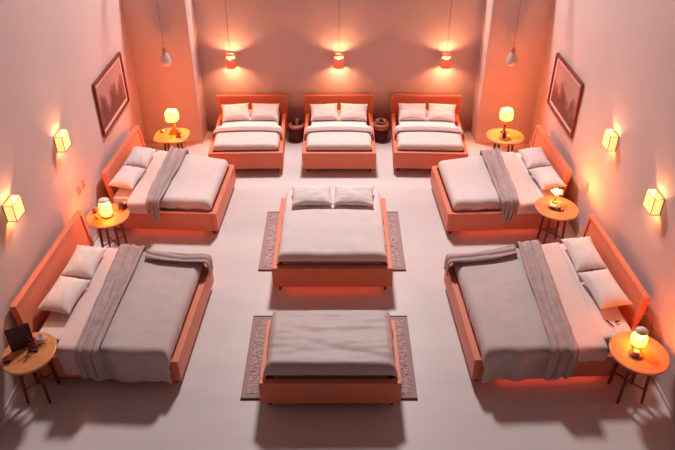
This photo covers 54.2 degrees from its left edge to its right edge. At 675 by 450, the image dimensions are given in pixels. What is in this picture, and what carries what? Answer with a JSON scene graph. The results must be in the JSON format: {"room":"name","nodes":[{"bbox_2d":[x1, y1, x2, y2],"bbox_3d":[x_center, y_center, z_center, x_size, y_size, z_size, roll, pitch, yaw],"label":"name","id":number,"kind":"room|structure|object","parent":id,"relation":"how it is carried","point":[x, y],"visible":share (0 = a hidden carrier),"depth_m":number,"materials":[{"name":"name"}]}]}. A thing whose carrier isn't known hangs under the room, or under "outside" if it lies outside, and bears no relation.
{"room":"dormitory","nodes":[
{"label":"dormitory","id":0,"kind":"room"},
{"bbox_2d":[0,0,145,414],"bbox_3d":[-4.135,-0.490,7.968,0.150,4.700,11.760,0,34,0],"label":"wall","id":1,"kind":"structure","parent":0,"point":[52,52],"depth_m":9.26,"materials":[{"name":"paint"}]},
{"bbox_2d":[2,195,25,221],"bbox_3d":[-3.994,-0.205,8.136,0.131,0.240,0.262,0,34,0],"label":"wall sconce","id":2,"kind":"object","parent":1,"relation":"attached to","point":[13,207],"visible":1,"depth_m":8.09,"materials":[{"name":"yellow glass"}]},
{"bbox_2d":[53,129,71,151],"bbox_3d":[-3.994,-1.222,9.573,0.131,0.240,0.262,0,34,0],"label":"wall sconce","id":3,"kind":"object","parent":1,"relation":"attached to","point":[62,140],"visible":1,"depth_m":9.52,"materials":[{"name":"yellow glass"}]},
{"bbox_2d":[0,140,146,422],"bbox_3d":[-4.053,1.476,9.195,0.015,0.070,11.595,0,34,0],"label":"baseboard","id":4,"kind":"structure","parent":1,"relation":"attached to","point":[18,384],"depth_m":8.23,"materials":[{"name":"paint"}]},
{"bbox_2d":[77,177,85,194],"bbox_3d":[-4.051,-0.611,10.420,0.018,0.150,0.310,0,34,0],"label":"wall outlet","id":5,"kind":"object","parent":1,"relation":"attached to","point":[82,180],"visible":1,"depth_m":10.40,"materials":[{"name":"pink plastic"}]},
{"bbox_2d":[92,52,129,137],"bbox_3d":[-4.034,-2.356,11.800,0.048,0.970,1.600,0,34,0],"label":"framed picture","id":6,"kind":"object","parent":1,"relation":"attached to","point":[110,90],"visible":1,"depth_m":11.73},
{"bbox_2d":[96,59,125,128],"bbox_3d":[-4.038,-2.356,11.800,0.004,0.760,1.390,0,34,0],"label":"print","id":7,"kind":"object","parent":6,"relation":"attached to","point":[111,92],"depth_m":11.77},
{"bbox_2d":[157,3,171,66],"bbox_3d":[-3.280,-4.070,11.971,0.216,2.440,0.216,0,34,0],"label":"pendant lamp","id":8,"kind":"object","parent":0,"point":[165,60],"visible":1,"depth_m":12.50,"materials":[{"name":"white glass"}]},
{"bbox_2d":[121,0,207,141],"bbox_3d":[-3.465,-3.348,13.368,1.190,3.400,0.690,0,34,0],"label":"wall","id":9,"kind":"structure","parent":0,"point":[179,85],"depth_m":13.11,"materials":[{"name":"paint"}]},
{"bbox_2d":[147,140,202,142],"bbox_3d":[-3.465,-1.770,14.007,1.190,0.070,0.015,0,34,0],"label":"baseboard","id":10,"kind":"structure","parent":9,"relation":"attached to","point":[148,141],"depth_m":14.00,"materials":[{"name":"paint"}]},
{"bbox_2d":[0,129,674,449],"bbox_3d":[0.000,1.315,9.602,8.420,0.120,12.450,0,34,0],"label":"floor","id":11,"kind":"structure","parent":0,"point":[205,410],"depth_m":8.35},
{"bbox_2d":[1,332,59,403],"bbox_3d":[-3.700,1.820,8.103,0.620,0.721,0.712,0,34,0],"label":"side table","id":12,"kind":"object","parent":11,"relation":"on","point":[23,362],"visible":0.83,"depth_m":7.88,"materials":[{"name":"orange wood"}]},
{"bbox_2d":[3,356,10,363],"bbox_3d":[-3.888,1.590,7.756,0.086,0.050,0.066,-12,36,-16],"label":"trinket box","id":13,"kind":"object","parent":12,"relation":"on","point":[5,359],"visible":1,"depth_m":7.74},
{"bbox_2d":[4,322,34,351],"bbox_3d":[-3.815,1.333,7.904,0.270,0.307,0.114,-20,39,-27],"label":"photo frame","id":14,"kind":"object","parent":12,"relation":"on","point":[17,339],"visible":0.88,"depth_m":7.87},
{"bbox_2d":[27,336,39,351],"bbox_3d":[-3.648,1.418,7.870,0.125,0.207,0.074,0,34,0],"label":"ornament","id":15,"kind":"object","parent":12,"relation":"on","point":[35,348],"visible":1,"depth_m":7.89,"materials":[{"name":"ceramic"}]},
{"bbox_2d":[35,334,47,343],"bbox_3d":[-3.609,1.395,8.009,0.140,0.090,0.109,19,38,26],"label":"mug","id":16,"kind":"object","parent":12,"relation":"on","point":[40,339],"visible":0.94,"depth_m":8.00,"materials":[{"name":"beige ceramic"}]},
{"bbox_2d":[86,203,129,247],"bbox_3d":[-3.624,0.141,10.593,0.662,0.721,0.712,0,34,0],"label":"side table","id":17,"kind":"object","parent":11,"relation":"on","point":[119,216],"visible":0.78,"depth_m":10.38,"materials":[{"name":"orange wood"}]},
{"bbox_2d":[98,197,112,218],"bbox_3d":[-3.622,-0.276,10.276,0.180,0.325,0.180,0,34,0],"label":"table lamp","id":18,"kind":"object","parent":17,"relation":"on","point":[105,208],"visible":1,"depth_m":10.23,"materials":[{"name":"yellow glass"}]},
{"bbox_2d":[118,201,127,209],"bbox_3d":[-3.423,-0.302,10.506,0.140,0.110,0.136,-12,36,-16],"label":"compact camera","id":19,"kind":"object","parent":17,"relation":"on","point":[122,206],"visible":1,"depth_m":10.49,"materials":[{"name":"black plastic"}]},
{"bbox_2d":[9,210,213,382],"bbox_3d":[-2.942,0.918,9.132,2.068,1.065,2.436,2,34,2],"label":"bed","id":20,"kind":"object","parent":11,"relation":"on","point":[76,232],"visible":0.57,"depth_m":8.70,"materials":[{"name":"orange wood"}]},
{"bbox_2d":[36,275,90,314],"bbox_3d":[-3.625,0.919,8.747,0.428,0.215,0.705,3,34,4],"label":"pillow","id":21,"kind":"object","parent":20,"relation":"on","point":[66,291],"visible":1,"depth_m":8.62,"materials":[{"name":"fabric"}]},
{"bbox_2d":[61,245,106,277],"bbox_3d":[-3.589,0.512,9.352,0.428,0.214,0.705,0,34,0],"label":"pillow","id":22,"kind":"object","parent":20,"relation":"on","point":[84,261],"visible":1,"depth_m":9.21,"materials":[{"name":"fabric"}]},
{"bbox_2d":[56,247,117,374],"bbox_3d":[-3.321,1.092,9.084,0.318,0.424,2.213,-1,34,-1],"label":"sheet","id":23,"kind":"object","parent":20,"relation":"on","point":[71,334],"visible":0.71,"depth_m":8.58,"materials":[{"name":"white fabric"}]},
{"bbox_2d":[93,249,212,383],"bbox_3d":[-2.526,1.132,9.012,1.326,0.583,2.205,2,34,2],"label":"blanket","id":24,"kind":"object","parent":20,"relation":"on","point":[140,339],"visible":0.87,"depth_m":8.53,"materials":[{"name":"grey fabric"}]},
{"bbox_2d":[74,244,146,380],"bbox_3d":[-3.010,1.066,8.956,0.383,0.468,2.356,-1,34,-1],"label":"throw blanket","id":25,"kind":"object","parent":24,"relation":"on","point":[124,263],"visible":1,"depth_m":8.52,"materials":[{"name":"grey fabric"}]},
{"bbox_2d":[101,125,235,233],"bbox_3d":[-2.946,-0.863,11.890,1.998,0.934,2.296,2,34,3],"label":"bed","id":26,"kind":"object","parent":11,"relation":"on","point":[173,219],"visible":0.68,"depth_m":11.12,"materials":[{"name":"orange wood"}]},
{"bbox_2d":[108,165,145,188],"bbox_3d":[-3.614,-0.827,11.338,0.428,0.216,0.690,3,34,5],"label":"pillow","id":27,"kind":"object","parent":26,"relation":"on","point":[126,177],"visible":1,"depth_m":11.18,"materials":[{"name":"fabric"}]},
{"bbox_2d":[123,146,156,167],"bbox_3d":[-3.575,-1.231,11.935,0.428,0.215,0.690,0,34,0],"label":"pillow","id":28,"kind":"object","parent":26,"relation":"on","point":[140,157],"visible":0.98,"depth_m":11.78,"materials":[{"name":"fabric"}]},
{"bbox_2d":[127,150,167,213],"bbox_3d":[-3.263,-0.815,11.695,0.353,0.185,1.966,2,34,3],"label":"sheet","id":29,"kind":"object","parent":26,"relation":"on","point":[136,203],"visible":0.74,"depth_m":11.29,"materials":[{"name":"beige fabric"}]},
{"bbox_2d":[159,154,228,209],"bbox_3d":[-2.556,-0.812,11.667,1.011,0.179,1.778,2,34,3],"label":"duvet","id":30,"kind":"object","parent":26,"relation":"on","point":[196,183],"visible":0.85,"depth_m":11.38,"materials":[{"name":"white fabric"}]},
{"bbox_2d":[146,146,188,220],"bbox_3d":[-3.004,-0.792,11.636,0.349,0.405,2.022,2,34,3],"label":"throw blanket","id":31,"kind":"object","parent":30,"relation":"on","point":[174,157],"visible":0.98,"depth_m":11.34,"materials":[{"name":"grey fabric"}]},
{"bbox_2d":[153,128,189,150],"bbox_3d":[-3.240,-1.488,13.061,0.670,0.661,0.660,0,34,0],"label":"side table","id":32,"kind":"object","parent":11,"relation":"on","point":[164,138],"visible":0.76,"depth_m":12.82,"materials":[{"name":"orange wood"}]},
{"bbox_2d":[165,109,178,134],"bbox_3d":[-3.191,-1.987,12.773,0.244,0.490,0.244,0,34,0],"label":"table lamp","id":33,"kind":"object","parent":32,"relation":"on","point":[171,115],"visible":0.94,"depth_m":12.65,"materials":[{"name":"gold metal"}]},
{"bbox_2d":[175,129,181,137],"bbox_3d":[-3.080,-1.789,12.765,0.140,0.170,0.119,-10,35,-14],"label":"figurine","id":34,"kind":"object","parent":32,"relation":"on","point":[178,134],"visible":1,"depth_m":12.74,"materials":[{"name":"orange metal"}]},
{"bbox_2d":[208,94,287,171],"bbox_3d":[-1.802,-1.900,13.506,1.500,0.845,1.960,-1,34,-1],"label":"bed","id":35,"kind":"object","parent":11,"relation":"on","point":[242,159],"visible":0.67,"depth_m":13.48,"materials":[{"name":"orange wood"}]},
{"bbox_2d":[221,103,249,121],"bbox_3d":[-2.119,-2.347,13.701,0.580,0.241,0.424,-5,34,-8],"label":"pillow","id":36,"kind":"object","parent":35,"relation":"on","point":[230,112],"visible":1,"depth_m":13.62,"materials":[{"name":"fabric"}]},
{"bbox_2d":[212,124,282,150],"bbox_3d":[-1.790,-1.757,13.057,1.419,0.172,0.902,-1,34,-1],"label":"duvet","id":37,"kind":"object","parent":35,"relation":"on","point":[253,136],"visible":1,"depth_m":12.93,"materials":[{"name":"white fabric"}]},
{"bbox_2d":[250,103,279,119],"bbox_3d":[-1.509,-2.357,13.715,0.580,0.246,0.424,1,34,1],"label":"pillow","id":38,"kind":"object","parent":35,"relation":"on","point":[259,111],"visible":1,"depth_m":13.62,"materials":[{"name":"fabric"}]},
{"bbox_2d":[288,122,303,141],"bbox_3d":[-0.875,-1.995,14.094,0.344,0.345,0.344,0,34,0],"label":"nightstand","id":39,"kind":"object","parent":11,"relation":"on","point":[296,133],"visible":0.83,"depth_m":13.97,"materials":[{"name":"wicker"}]},
{"bbox_2d":[240,316,417,399],"bbox_3d":[-0.105,1.741,8.846,2.210,0.020,1.544,0,34,0],"label":"rug","id":40,"kind":"object","parent":11,"relation":"on","point":[250,387],"visible":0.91,"depth_m":8.76,"materials":[{"name":"grey fabric"}]},
{"bbox_2d":[259,320,401,404],"bbox_3d":[-0.085,1.696,8.357,1.700,0.600,1.120,0,34,0],"label":"bed","id":41,"kind":"object","parent":40,"relation":"on","point":[272,388],"visible":0.42,"depth_m":7.91,"materials":[{"name":"orange wood"}]},
{"bbox_2d":[263,310,397,377],"bbox_3d":[-0.086,1.443,8.232,1.619,0.236,1.059,0,34,0],"label":"blanket","id":42,"kind":"object","parent":41,"relation":"on","point":[311,342],"visible":1,"depth_m":8.04,"materials":[{"name":"grey fabric"}]},
{"bbox_2d":[258,212,405,270],"bbox_3d":[-0.085,0.242,11.068,2.330,0.020,1.704,0,34,0],"label":"rug","id":43,"kind":"object","parent":11,"relation":"on","point":[268,245],"visible":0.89,"depth_m":10.98,"materials":[{"name":"grey fabric"}]},
{"bbox_2d":[272,198,392,289],"bbox_3d":[-0.075,0.210,10.551,1.780,0.610,1.980,0,34,0],"label":"bed","id":44,"kind":"object","parent":43,"relation":"on","point":[285,273],"visible":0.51,"depth_m":9.76,"materials":[{"name":"orange wood"}]},
{"bbox_2d":[277,191,387,263],"bbox_3d":[-0.074,-0.014,10.424,1.645,0.198,1.872,0,34,0],"label":"mattress","id":45,"kind":"object","parent":44,"relation":"on","point":[336,232],"visible":0.81,"depth_m":10.09,"materials":[{"name":"white fabric"}]},
{"bbox_2d":[292,185,332,205],"bbox_3d":[-0.420,-0.490,10.791,0.660,0.178,0.496,-2,34,-2],"label":"pillow","id":46,"kind":"object","parent":45,"relation":"on","point":[302,195],"visible":1,"depth_m":10.69,"materials":[{"name":"fabric"}]},
{"bbox_2d":[333,185,373,205],"bbox_3d":[0.270,-0.489,10.791,0.660,0.182,0.496,2,34,2],"label":"pillow","id":47,"kind":"object","parent":45,"relation":"on","point":[344,194],"visible":1,"depth_m":10.69,"materials":[{"name":"fabric"}]},
{"bbox_2d":[302,94,375,171],"bbox_3d":[0.030,-1.900,13.506,1.500,0.845,1.960,0,34,0],"label":"bed","id":48,"kind":"object","parent":11,"relation":"on","point":[311,159],"visible":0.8,"depth_m":12.87,"materials":[{"name":"orange wood"}]},
{"bbox_2d":[310,103,338,120],"bbox_3d":[-0.275,-2.351,13.709,0.580,0.243,0.424,-2,34,-3],"label":"pillow","id":49,"kind":"object","parent":48,"relation":"on","point":[318,111],"visible":1,"depth_m":13.62,"materials":[{"name":"fabric"}]},
{"bbox_2d":[304,124,373,150],"bbox_3d":[0.030,-1.758,13.057,1.414,0.171,0.900,0,34,0],"label":"duvet","id":50,"kind":"object","parent":48,"relation":"on","point":[351,136],"visible":1,"depth_m":12.93,"materials":[{"name":"white fabric"}]},
{"bbox_2d":[339,103,367,120],"bbox_3d":[0.335,-2.351,13.709,0.580,0.237,0.424,2,34,3],"label":"pillow","id":51,"kind":"object","parent":48,"relation":"on","point":[348,111],"visible":1,"depth_m":13.62,"materials":[{"name":"fabric"}]},
{"bbox_2d":[373,121,388,141],"bbox_3d":[0.920,-2.007,14.086,0.350,0.375,0.350,0,34,0],"label":"nightstand","id":52,"kind":"object","parent":11,"relation":"on","point":[380,130],"visible":0.89,"depth_m":13.96,"materials":[{"name":"brown wood"}]},
{"bbox_2d":[376,118,385,123],"bbox_3d":[0.920,-2.202,13.954,0.230,0.095,0.230,0,34,0],"label":"bowl","id":53,"kind":"object","parent":52,"relation":"on","point":[378,120],"visible":1,"depth_m":13.94,"materials":[{"name":"ceramic"}]},
{"bbox_2d":[389,94,467,171],"bbox_3d":[1.845,-1.899,13.506,1.500,0.845,1.960,1,34,2],"label":"bed","id":54,"kind":"object","parent":11,"relation":"on","point":[415,159],"visible":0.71,"depth_m":13.52,"materials":[{"name":"orange wood"}]},
{"bbox_2d":[398,103,426,119],"bbox_3d":[1.559,-2.359,13.718,0.580,0.244,0.424,0,34,0],"label":"pillow","id":55,"kind":"object","parent":54,"relation":"on","point":[411,111],"visible":1,"depth_m":13.63,"materials":[{"name":"fabric"}]},
{"bbox_2d":[394,124,464,150],"bbox_3d":[1.819,-1.756,13.056,1.403,0.172,0.905,1,34,2],"label":"duvet","id":56,"kind":"object","parent":54,"relation":"on","point":[409,136],"visible":1,"depth_m":12.93,"materials":[{"name":"white fabric"}]},
{"bbox_2d":[427,103,455,121],"bbox_3d":[2.168,-2.343,13.696,0.580,0.244,0.424,4,34,6],"label":"pillow","id":57,"kind":"object","parent":54,"relation":"on","point":[444,112],"visible":1,"depth_m":13.61,"materials":[{"name":"fabric"}]},
{"bbox_2d":[430,125,572,233],"bbox_3d":[2.853,-0.862,11.860,2.158,0.964,2.267,-2,34,-2],"label":"bed","id":58,"kind":"object","parent":11,"relation":"on","point":[483,219],"visible":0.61,"depth_m":11.13,"materials":[{"name":"orange wood"}]},
{"bbox_2d":[438,155,501,210],"bbox_3d":[2.409,-0.800,11.640,1.051,0.167,1.738,-2,34,-2],"label":"duvet","id":59,"kind":"object","parent":58,"relation":"on","point":[468,182],"visible":0.8,"depth_m":11.37,"materials":[{"name":"white fabric"}]},
{"bbox_2d":[479,148,517,221],"bbox_3d":[2.817,-0.776,11.611,0.358,0.407,2.004,0,34,1],"label":"throw blanket","id":60,"kind":"object","parent":59,"relation":"on","point":[502,180],"visible":0.99,"depth_m":11.23,"materials":[{"name":"grey fabric"}]},
{"bbox_2d":[501,152,539,213],"bbox_3d":[3.128,-0.795,11.668,0.432,0.184,1.929,-2,34,-2],"label":"sheet","id":61,"kind":"object","parent":58,"relation":"on","point":[527,194],"visible":0.81,"depth_m":11.32,"materials":[{"name":"beige fabric"}]},
{"bbox_2d":[518,147,551,167],"bbox_3d":[3.563,-1.219,11.919,0.428,0.217,0.690,0,34,0],"label":"pillow","id":62,"kind":"object","parent":58,"relation":"on","point":[534,157],"visible":0.99,"depth_m":11.76,"materials":[{"name":"fabric"}]},
{"bbox_2d":[528,166,566,189],"bbox_3d":[3.598,-0.814,11.317,0.428,0.222,0.690,-3,34,-4],"label":"pillow","id":63,"kind":"object","parent":58,"relation":"on","point":[546,177],"visible":1,"depth_m":11.16,"materials":[{"name":"fabric"}]},
{"bbox_2d":[486,128,523,151],"bbox_3d":[3.270,-1.465,13.028,0.720,0.661,0.700,0,34,0],"label":"side table","id":64,"kind":"object","parent":11,"relation":"on","point":[493,135],"visible":0.82,"depth_m":12.82,"materials":[{"name":"orange wood"}]},
{"bbox_2d":[499,135,511,140],"bbox_3d":[3.245,-1.692,12.755,0.240,0.020,0.240,0,34,0],"label":"tray","id":65,"kind":"object","parent":64,"relation":"on","point":[500,136],"visible":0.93,"depth_m":12.73,"materials":[{"name":"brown wood"}]},
{"bbox_2d":[500,107,513,133],"bbox_3d":[3.270,-2.021,12.822,0.244,0.490,0.244,0,34,0],"label":"table lamp","id":66,"kind":"object","parent":64,"relation":"on","point":[506,113],"visible":0.94,"depth_m":12.69,"materials":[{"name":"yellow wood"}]},
{"bbox_2d":[444,214,650,380],"bbox_3d":[2.788,0.933,9.181,2.288,0.984,2.475,-1,34,-2],"label":"bed","id":67,"kind":"object","parent":11,"relation":"on","point":[627,315],"visible":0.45,"depth_m":8.71,"materials":[{"name":"orange wood"}]},
{"bbox_2d":[444,244,559,382],"bbox_3d":[2.297,1.092,9.067,1.370,0.579,2.292,-1,34,-2],"label":"blanket","id":68,"kind":"object","parent":67,"relation":"on","point":[502,308],"visible":0.8,"depth_m":8.61,"materials":[{"name":"grey fabric"}]},
{"bbox_2d":[516,240,578,379],"bbox_3d":[2.795,1.031,8.999,0.370,0.478,2.475,2,34,3],"label":"throw blanket","id":69,"kind":"object","parent":68,"relation":"on","point":[564,346],"visible":1,"depth_m":8.49,"materials":[{"name":"grey fabric"}]},
{"bbox_2d":[541,242,607,361],"bbox_3d":[3.103,0.962,9.080,0.459,0.205,2.332,0,34,0],"label":"sheet","id":70,"kind":"object","parent":67,"relation":"on","point":[589,338],"visible":0.86,"depth_m":8.68,"materials":[{"name":"white fabric"}]},
{"bbox_2d":[561,236,607,270],"bbox_3d":[3.549,0.405,9.509,0.428,0.222,0.770,0,34,0],"label":"pillow","id":71,"kind":"object","parent":67,"relation":"on","point":[584,255],"visible":1,"depth_m":9.37,"materials":[{"name":"fabric"}]},
{"bbox_2d":[578,268,632,309],"bbox_3d":[3.585,0.851,8.855,0.428,0.219,0.770,-3,34,-4],"label":"pillow","id":72,"kind":"object","parent":67,"relation":"on","point":[607,293],"visible":1,"depth_m":8.72,"materials":[{"name":"fabric"}]},
{"bbox_2d":[535,196,578,244],"bbox_3d":[3.522,0.016,10.779,0.682,0.721,0.732,0,34,0],"label":"side table","id":73,"kind":"object","parent":11,"relation":"on","point":[571,211],"visible":0.96,"depth_m":10.60,"materials":[{"name":"orange wood"}]},
{"bbox_2d":[548,204,563,210],"bbox_3d":[3.490,-0.272,10.540,0.264,0.022,0.139,18,38,24],"label":"tray","id":74,"kind":"object","parent":73,"relation":"on","point":[562,208],"visible":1,"depth_m":10.52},
{"bbox_2d":[551,188,562,203],"bbox_3d":[3.532,-0.472,10.644,0.191,0.239,0.183,0,34,0],"label":"table lamp","id":75,"kind":"object","parent":73,"relation":"on","point":[555,190],"visible":1,"depth_m":10.63,"materials":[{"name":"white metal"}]},
{"bbox_2d":[607,331,669,403],"bbox_3d":[3.619,1.820,8.103,0.682,0.721,0.732,0,34,0],"label":"side table","id":76,"kind":"object","parent":11,"relation":"on","point":[655,360],"visible":0.89,"depth_m":7.89,"materials":[{"name":"orange wood"}]},
{"bbox_2d":[629,348,643,357],"bbox_3d":[3.562,1.521,7.853,0.164,0.055,0.164,0,34,0],"label":"dish","id":77,"kind":"object","parent":76,"relation":"on","point":[635,352],"visible":1,"depth_m":7.84,"materials":[{"name":"beige ceramic"}]},
{"bbox_2d":[633,349,639,355],"bbox_3d":[3.562,1.517,7.850,0.080,0.044,0.079,0,34,0],"label":"candle","id":78,"kind":"object","parent":77,"relation":"on","point":[636,352],"depth_m":7.83,"materials":[{"name":"beige wax"}]},
{"bbox_2d":[630,314,652,348],"bbox_3d":[3.749,1.276,8.111,0.199,0.411,0.685,19,38,26],"label":"table lamp","id":79,"kind":"object","parent":76,"relation":"on","point":[638,339],"visible":1,"depth_m":7.85,"materials":[{"name":"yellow glass"}]},
{"bbox_2d":[193,0,485,125],"bbox_3d":[0.030,-3.583,13.717,6.100,3.400,0.150,0,34,0],"label":"wall","id":80,"kind":"structure","parent":0,"point":[289,47],"depth_m":13.59,"materials":[{"name":"paint"}]},
{"bbox_2d":[208,126,469,128],"bbox_3d":[0.030,-2.156,14.579,5.800,0.070,0.015,0,34,0],"label":"baseboard","id":81,"kind":"structure","parent":80,"relation":"attached to","point":[209,127],"depth_m":14.57,"materials":[{"name":"paint"}]},
{"bbox_2d":[470,0,553,140],"bbox_3d":[3.495,-3.348,13.368,1.130,3.400,0.690,0,34,0],"label":"wall","id":82,"kind":"structure","parent":0,"point":[498,85],"depth_m":13.11,"materials":[{"name":"paint"}]},
{"bbox_2d":[475,140,527,142],"bbox_3d":[3.495,-1.770,14.007,1.130,0.070,0.015,0,34,0],"label":"baseboard","id":83,"kind":"structure","parent":82,"relation":"attached to","point":[476,141],"depth_m":14.00,"materials":[{"name":"paint"}]},
{"bbox_2d":[506,1,520,66],"bbox_3d":[3.330,-4.070,11.971,0.216,2.440,0.216,0,34,0],"label":"pendant lamp","id":84,"kind":"object","parent":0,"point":[511,60],"visible":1,"depth_m":12.50,"materials":[{"name":"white glass"}]},
{"bbox_2d":[529,0,674,414],"bbox_3d":[4.135,-0.490,7.968,0.150,4.700,11.760,0,34,0],"label":"wall","id":85,"kind":"structure","parent":0,"point":[622,51],"depth_m":9.19,"materials":[{"name":"paint"}]},
{"bbox_2d":[547,52,584,137],"bbox_3d":[4.034,-2.328,11.722,0.048,0.990,1.520,0,34,0],"label":"framed picture","id":86,"kind":"object","parent":85,"relation":"attached to","point":[566,88],"visible":1,"depth_m":11.67},
{"bbox_2d":[551,60,579,129],"bbox_3d":[4.038,-2.328,11.722,0.004,0.780,1.310,0,34,0],"label":"print","id":87,"kind":"object","parent":86,"relation":"attached to","point":[565,88],"depth_m":11.72},
{"bbox_2d":[585,181,588,191],"bbox_3d":[4.051,-0.621,10.703,0.018,0.150,0.110,0,34,0],"label":"wall outlet","id":88,"kind":"object","parent":85,"relation":"attached to","point":[587,183],"visible":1,"depth_m":10.69,"materials":[{"name":"pink plastic"}]},
{"bbox_2d":[528,140,674,422],"bbox_3d":[4.053,1.476,9.195,0.015,0.070,11.595,0,34,0],"label":"baseboard","id":89,"kind":"structure","parent":85,"relation":"attached to","point":[656,384],"depth_m":8.28,"materials":[{"name":"paint"}]},
{"bbox_2d":[601,129,618,151],"bbox_3d":[3.994,-1.242,9.656,0.131,0.240,0.262,0,34,0],"label":"wall sconce","id":90,"kind":"object","parent":85,"relation":"attached to","point":[610,138],"visible":1,"depth_m":9.60,"materials":[{"name":"yellow glass"}]},
{"bbox_2d":[649,324,655,337],"bbox_3d":[4.051,1.369,8.486,0.018,0.150,0.110,0,34,0],"label":"wall outlet","id":91,"kind":"object","parent":85,"relation":"attached to","point":[652,330],"visible":0.91,"depth_m":8.46,"materials":[{"name":"pink plastic"}]},
{"bbox_2d":[642,189,664,215],"bbox_3d":[3.994,-0.289,8.333,0.131,0.240,0.262,0,34,0],"label":"wall sconce","id":92,"kind":"object","parent":85,"relation":"attached to","point":[653,201],"visible":1,"depth_m":8.29,"materials":[{"name":"glass"}]},
{"bbox_3d":[0.000,-5.598,12.001,8.120,0.060,0.060,0,34,0],"label":"trim","id":93,"kind":"structure","parent":0,"visible":0},
{"bbox_2d":[225,2,235,68],"bbox_3d":[-2.190,-4.410,12.802,0.200,2.805,0.200,0,34,0],"label":"pendant lamp","id":94,"kind":"object","parent":93,"relation":"hanging from","point":[230,60],"visible":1,"depth_m":13.45,"materials":[{"name":"ceramic"}]},
{"bbox_2d":[334,53,343,68],"bbox_3d":[0.030,-4.410,12.802,0.200,2.805,0.200,0,34,0],"label":"pendant lamp","id":95,"kind":"object","parent":93,"relation":"hanging from","point":[338,59],"visible":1,"depth_m":13.47,"materials":[{"name":"ceramic"}]},
{"bbox_2d":[441,0,451,68],"bbox_3d":[2.225,-4.410,12.802,0.200,2.805,0.200,0,34,0],"label":"pendant lamp","id":96,"kind":"object","parent":93,"relation":"hanging from","point":[446,59],"visible":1,"depth_m":13.45,"materials":[{"name":"ceramic"}]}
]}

